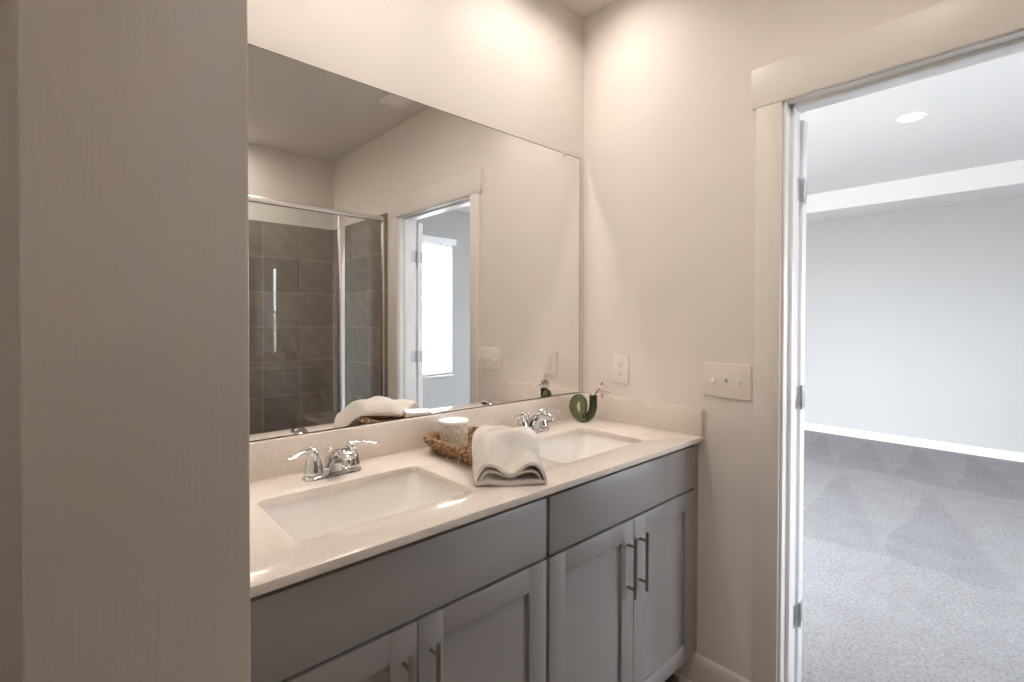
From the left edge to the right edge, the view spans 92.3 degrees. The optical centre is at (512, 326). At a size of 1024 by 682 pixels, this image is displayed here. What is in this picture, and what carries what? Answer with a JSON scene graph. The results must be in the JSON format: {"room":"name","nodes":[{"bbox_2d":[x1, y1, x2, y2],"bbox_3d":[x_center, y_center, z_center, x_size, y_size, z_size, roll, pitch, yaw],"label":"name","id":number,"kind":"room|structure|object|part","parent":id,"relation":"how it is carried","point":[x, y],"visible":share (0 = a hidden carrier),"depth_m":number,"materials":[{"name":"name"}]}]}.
{"room":"bathroom","nodes":[
{"label":"bathroom","id":0,"kind":"room"},
{"bbox_2d":[0,0,583,681],"bbox_3d":[-0.774,-0.014,1.242,2.850,2.650,0.100,-1,1,-43],"label":"wall","id":1,"kind":"structure","parent":0,"point":[513,67],"depth_m":1.53,"materials":[{"name":"white paint"}]},
{"bbox_2d":[248,43,579,441],"bbox_3d":[-0.281,-0.219,1.616,1.554,1.024,0.010,-1,1,-43],"label":"vanity mirror","id":2,"kind":"object","parent":1,"relation":"attached to","point":[408,258],"visible":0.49,"depth_m":1.53,"materials":[{"name":"white mirror"}]},
{"bbox_2d":[250,392,583,481],"bbox_3d":[-0.269,0.343,1.630,1.586,0.099,0.020,-1,1,-43],"label":"backsplash","id":3,"kind":"structure","parent":1,"relation":"attached to","point":[268,458],"depth_m":1.50,"materials":[{"name":"stone"}]},
{"bbox_2d":[558,0,614,17],"bbox_3d":[0.221,-1.338,0.233,2.970,0.030,2.901,-1,1,-43],"label":"ceiling","id":4,"kind":"structure","parent":0,"point":[584,8],"depth_m":2.06,"materials":[{"name":"white paint"}]},
{"bbox_2d":[583,0,946,680],"bbox_3d":[1.325,-0.087,1.152,0.120,2.810,3.070,-1,1,-43],"label":"wall","id":5,"kind":"structure","parent":0,"point":[670,121],"depth_m":1.78,"materials":[{"name":"white paint"}]},
{"bbox_2d":[613,354,628,383],"bbox_3d":[0.443,0.176,2.019,0.009,0.118,0.075,-1,1,-43],"label":"wall outlet","id":6,"kind":"object","parent":5,"relation":"attached to","point":[620,362],"visible":1,"depth_m":2.02,"materials":[{"name":"white plastic"}]},
{"bbox_2d":[617,371,623,376],"bbox_3d":[0.441,0.195,2.018,0.003,0.026,0.034,-1,1,-43],"label":"receptacle","id":7,"kind":"object","parent":6,"relation":"attached to","point":[619,373],"depth_m":2.02,"materials":[{"name":"grey plastic"}]},
{"bbox_2d":[617,361,623,367],"bbox_3d":[0.441,0.156,2.017,0.003,0.026,0.034,-1,1,-43],"label":"receptacle","id":8,"kind":"object","parent":6,"relation":"attached to","point":[620,364],"depth_m":2.02,"materials":[{"name":"grey plastic"}]},
{"bbox_2d":[674,652,750,681],"bbox_3d":[0.551,1.246,1.899,0.028,0.119,0.713,-1,1,-43],"label":"baseboard","id":9,"kind":"structure","parent":5,"relation":"attached to","point":[697,668],"depth_m":1.76,"materials":[{"name":"white paint"}]},
{"bbox_2d":[703,362,751,400],"bbox_3d":[0.733,0.188,1.694,0.021,0.120,0.166,-1,1,-43],"label":"light switch","id":10,"kind":"object","parent":5,"relation":"attached to","point":[723,380],"visible":1,"depth_m":1.69,"materials":[{"name":"white plastic"}]},
{"bbox_2d":[793,120,806,681],"bbox_3d":[0.864,0.300,1.818,0.088,1.991,0.400,0,1,-32],"label":"door","id":11,"kind":"structure","parent":5,"relation":"in","point":[802,180],"depth_m":1.67,"materials":[{"name":"white paint"}]},
{"bbox_2d":[751,0,1023,681],"bbox_3d":[1.174,0.239,1.311,0.140,2.152,1.005,-1,1,-43],"label":"door frame","id":12,"kind":"structure","parent":5,"relation":"attached to","point":[949,25],"depth_m":1.57,"materials":[{"name":"white paint"}]},
{"bbox_2d":[800,51,1023,222],"bbox_3d":[2.533,-1.371,3.498,4.853,0.300,4.920,-1,1,-43],"label":"ceiling","id":13,"kind":"structure","parent":0,"point":[967,146],"depth_m":3.86,"materials":[{"name":"white paint"}]},
{"bbox_2d":[897,114,924,122],"bbox_3d":[2.704,-1.415,3.342,0.148,0.011,0.148,-1,1,-43],"label":"recessed light","id":14,"kind":"object","parent":13,"relation":"in","point":[913,117],"visible":1,"depth_m":3.34,"materials":[{"name":"white paint"}]},
{"bbox_2d":[802,430,1023,681],"bbox_3d":[2.541,1.347,3.548,5.013,0.122,5.120,-1,1,-43],"label":"floor","id":15,"kind":"structure","parent":0,"point":[913,556],"depth_m":2.70,"materials":[{"name":"grey carpet"}]},
{"bbox_2d":[804,195,1023,452],"bbox_3d":[4.382,-0.135,5.189,0.140,2.810,5.160,-1,1,-43],"label":"wall","id":16,"kind":"structure","parent":0,"point":[914,319],"depth_m":5.18,"materials":[{"name":"grey paint"}]},
{"bbox_2d":[804,423,1023,461],"bbox_3d":[4.309,1.227,5.170,0.014,0.083,4.920,-1,1,-43],"label":"baseboard","id":17,"kind":"structure","parent":16,"relation":"attached to","point":[973,450],"depth_m":5.18,"materials":[{"name":"white paint"}]},
{"bbox_3d":[0.192,1.387,0.250,2.910,0.120,2.901,-1,1,-43],"label":"floor","id":18,"kind":"structure","parent":0,"visible":0},
{"bbox_2d":[250,497,546,681],"bbox_3d":[-0.361,0.865,1.177,0.751,0.896,0.568,-1,1,-43],"label":"vanity cabinet","id":19,"kind":"object","parent":18,"relation":"on","point":[466,602],"visible":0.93,"depth_m":1.00,"materials":[{"name":"grey paint"}]},
{"bbox_3d":[-0.336,0.892,0.872,0.373,0.596,0.019,-1,1,-43],"label":"door","id":20,"kind":"part","parent":19,"relation":"part of","materials":[{"name":"grey paint"}]},
{"bbox_3d":[-0.204,0.728,0.958,0.011,0.178,0.034,-1,1,-43],"label":"handle","id":21,"kind":"part","parent":19,"relation":"part of","materials":[{"name":"silver metal"}]},
{"bbox_3d":[-0.157,0.727,1.000,0.011,0.178,0.034,-1,1,-43],"label":"handle","id":22,"kind":"part","parent":19,"relation":"part of","materials":[{"name":"silver metal"}]},
{"bbox_3d":[-0.059,0.889,1.127,0.373,0.596,0.019,-1,1,-43],"label":"door","id":23,"kind":"part","parent":19,"relation":"part of","materials":[{"name":"grey paint"}]},
{"bbox_2d":[543,443,697,681],"bbox_3d":[0.212,0.860,1.704,0.786,0.896,0.568,-1,1,-43],"label":"vanity cabinet","id":24,"kind":"object","parent":18,"relation":"on","point":[621,557],"visible":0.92,"depth_m":1.47,"materials":[{"name":"grey paint"}]},
{"bbox_2d":[250,392,703,598],"bbox_3d":[-0.087,0.355,1.432,1.586,0.116,0.557,-1,1,-43],"label":"countertop","id":25,"kind":"structure","parent":24,"relation":"on","point":[655,429],"depth_m":1.31,"materials":[{"name":"stone"}]},
{"bbox_2d":[287,440,379,481],"bbox_3d":[-0.455,0.355,1.287,0.250,0.084,0.136,-1,1,-43],"label":"faucet","id":26,"kind":"object","parent":25,"relation":"on","point":[342,461],"visible":1,"depth_m":1.28,"materials":[{"name":"silver metal"}]},
{"bbox_3d":[-0.537,0.325,1.249,0.021,0.018,0.080,1,1,26],"label":"lever","id":27,"kind":"part","parent":26,"relation":"part of","materials":[{"name":"silver metal"}]},
{"bbox_3d":[-0.520,0.349,1.283,0.051,0.068,0.051,-1,1,-43],"label":"handle","id":28,"kind":"part","parent":26,"relation":"part of","materials":[{"name":"silver metal"}]},
{"bbox_3d":[-0.483,0.386,1.318,0.158,0.021,0.052,-1,1,-43],"label":"plate","id":29,"kind":"part","parent":26,"relation":"part of","materials":[{"name":"silver metal"}]},
{"bbox_3d":[-0.451,0.349,1.283,0.043,0.072,0.126,-1,1,-43],"label":"spout","id":30,"kind":"part","parent":26,"relation":"part of","materials":[{"name":"silver metal"}]},
{"bbox_3d":[-0.445,0.348,1.352,0.051,0.068,0.051,-1,1,-43],"label":"handle","id":31,"kind":"part","parent":26,"relation":"part of","materials":[{"name":"silver metal"}]},
{"bbox_3d":[-0.409,0.324,1.365,0.080,0.018,0.021,0,1,-21],"label":"lever","id":32,"kind":"part","parent":26,"relation":"part of","materials":[{"name":"silver metal"}]},
{"bbox_2d":[261,472,464,540],"bbox_3d":[-0.339,0.490,1.160,0.472,0.147,0.328,-1,1,-43],"label":"sink basin","id":33,"kind":"object","parent":25,"relation":"in","point":[314,516],"visible":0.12,"depth_m":1.27,"materials":[{"name":"white ceramic"}]},
{"bbox_2d":[423,426,478,465],"bbox_3d":[-0.103,0.368,1.490,0.228,0.056,0.354,-1,1,-43],"label":"woven tray","id":34,"kind":"object","parent":25,"relation":"on","point":[456,453],"visible":0.32,"depth_m":1.46,"materials":[{"name":"brown wicker"}]},
{"bbox_2d":[439,417,467,447],"bbox_3d":[-0.189,0.339,1.565,0.094,0.084,0.094,-1,1,-43],"label":"candle","id":35,"kind":"object","parent":34,"relation":"on","point":[452,430],"visible":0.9,"depth_m":1.53,"materials":[{"name":"white wax"}]},
{"bbox_3d":[-0.188,0.301,1.565,0.094,0.009,0.094,-1,1,-43],"label":"lid","id":36,"kind":"part","parent":35,"relation":"part of","materials":[{"name":"white"}]},
{"bbox_2d":[472,425,546,485],"bbox_3d":[-0.017,0.338,1.359,0.192,0.118,0.271,0,1,-5],"label":"bath towel","id":37,"kind":"object","parent":25,"relation":"on","point":[502,455],"visible":1,"depth_m":1.27,"materials":[{"name":"white fabric"}]},
{"bbox_2d":[512,408,560,432],"bbox_3d":[0.101,0.349,1.797,0.250,0.084,0.136,-1,1,-43],"label":"faucet","id":38,"kind":"object","parent":25,"relation":"on","point":[538,422],"visible":0.89,"depth_m":1.79,"materials":[{"name":"silver metal"}]},
{"bbox_3d":[0.019,0.319,1.759,0.021,0.018,0.080,1,1,26],"label":"lever","id":39,"kind":"part","parent":38,"relation":"part of","materials":[{"name":"silver metal"}]},
{"bbox_3d":[0.035,0.343,1.794,0.051,0.068,0.051,-1,1,-43],"label":"handle","id":40,"kind":"part","parent":38,"relation":"part of","materials":[{"name":"silver metal"}]},
{"bbox_3d":[0.072,0.380,1.829,0.158,0.021,0.052,-1,1,-43],"label":"plate","id":41,"kind":"part","parent":38,"relation":"part of","materials":[{"name":"silver metal"}]},
{"bbox_3d":[0.104,0.344,1.793,0.043,0.072,0.126,-1,1,-43],"label":"spout","id":42,"kind":"part","parent":38,"relation":"part of","materials":[{"name":"silver metal"}]},
{"bbox_3d":[0.110,0.343,1.863,0.051,0.068,0.051,-1,1,-43],"label":"handle","id":43,"kind":"part","parent":38,"relation":"part of","materials":[{"name":"silver metal"}]},
{"bbox_3d":[0.146,0.318,1.876,0.080,0.018,0.021,0,1,-21],"label":"lever","id":44,"kind":"part","parent":38,"relation":"part of","materials":[{"name":"silver metal"}]},
{"bbox_2d":[569,394,596,422],"bbox_3d":[0.286,0.333,2.006,0.114,0.115,0.050,0,1,3],"label":"glass vase","id":45,"kind":"object","parent":25,"relation":"on","point":[583,416],"visible":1,"depth_m":1.99,"materials":[{"name":"green glass"}]},
{"bbox_2d":[592,381,609,397],"bbox_3d":[0.352,0.294,1.990,0.074,0.149,0.080,-1,1,-43],"label":"flower sprig","id":46,"kind":"object","parent":45,"relation":"in","point":[600,389],"visible":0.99,"depth_m":1.97,"materials":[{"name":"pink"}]},
{"bbox_2d":[539,432,633,462],"bbox_3d":[0.209,0.485,1.663,0.472,0.147,0.328,-1,1,-43],"label":"sink basin","id":47,"kind":"object","parent":25,"relation":"in","point":[576,446],"visible":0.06,"depth_m":1.83,"materials":[{"name":"white ceramic"}]},
{"bbox_3d":[0.225,0.886,1.387,0.374,0.596,0.019,-1,1,-43],"label":"door","id":48,"kind":"part","parent":24,"relation":"part of","materials":[{"name":"grey paint"}]},
{"bbox_3d":[0.364,0.504,1.510,0.751,0.149,0.019,-1,1,-43],"label":"drawer","id":49,"kind":"part","parent":24,"relation":"part of","materials":[{"name":"grey paint"}]},
{"bbox_3d":[0.358,0.722,1.473,0.011,0.178,0.034,-1,1,-43],"label":"handle","id":50,"kind":"part","parent":24,"relation":"part of","materials":[{"name":"silver metal"}]},
{"bbox_3d":[0.404,0.722,1.516,0.011,0.178,0.034,-1,1,-43],"label":"handle","id":51,"kind":"part","parent":24,"relation":"part of","materials":[{"name":"silver metal"}]},
{"bbox_3d":[0.502,0.883,1.643,0.374,0.596,0.019,-1,1,-43],"label":"door","id":52,"kind":"part","parent":24,"relation":"part of","materials":[{"name":"grey paint"}]},
{"bbox_3d":[-0.588,-0.006,0.710,0.118,2.650,0.935,-1,1,-43],"label":"wall partition","id":53,"kind":"structure","parent":0,"visible":0},
{"bbox_2d":[16,0,250,681],"bbox_3d":[-0.267,-0.001,0.360,0.132,2.650,0.015,-1,1,-43],"label":"wall","id":54,"kind":"structure","parent":53,"relation":"attached to","point":[132,115],"depth_m":0.35,"materials":[{"name":"beige paint"}]}
]}

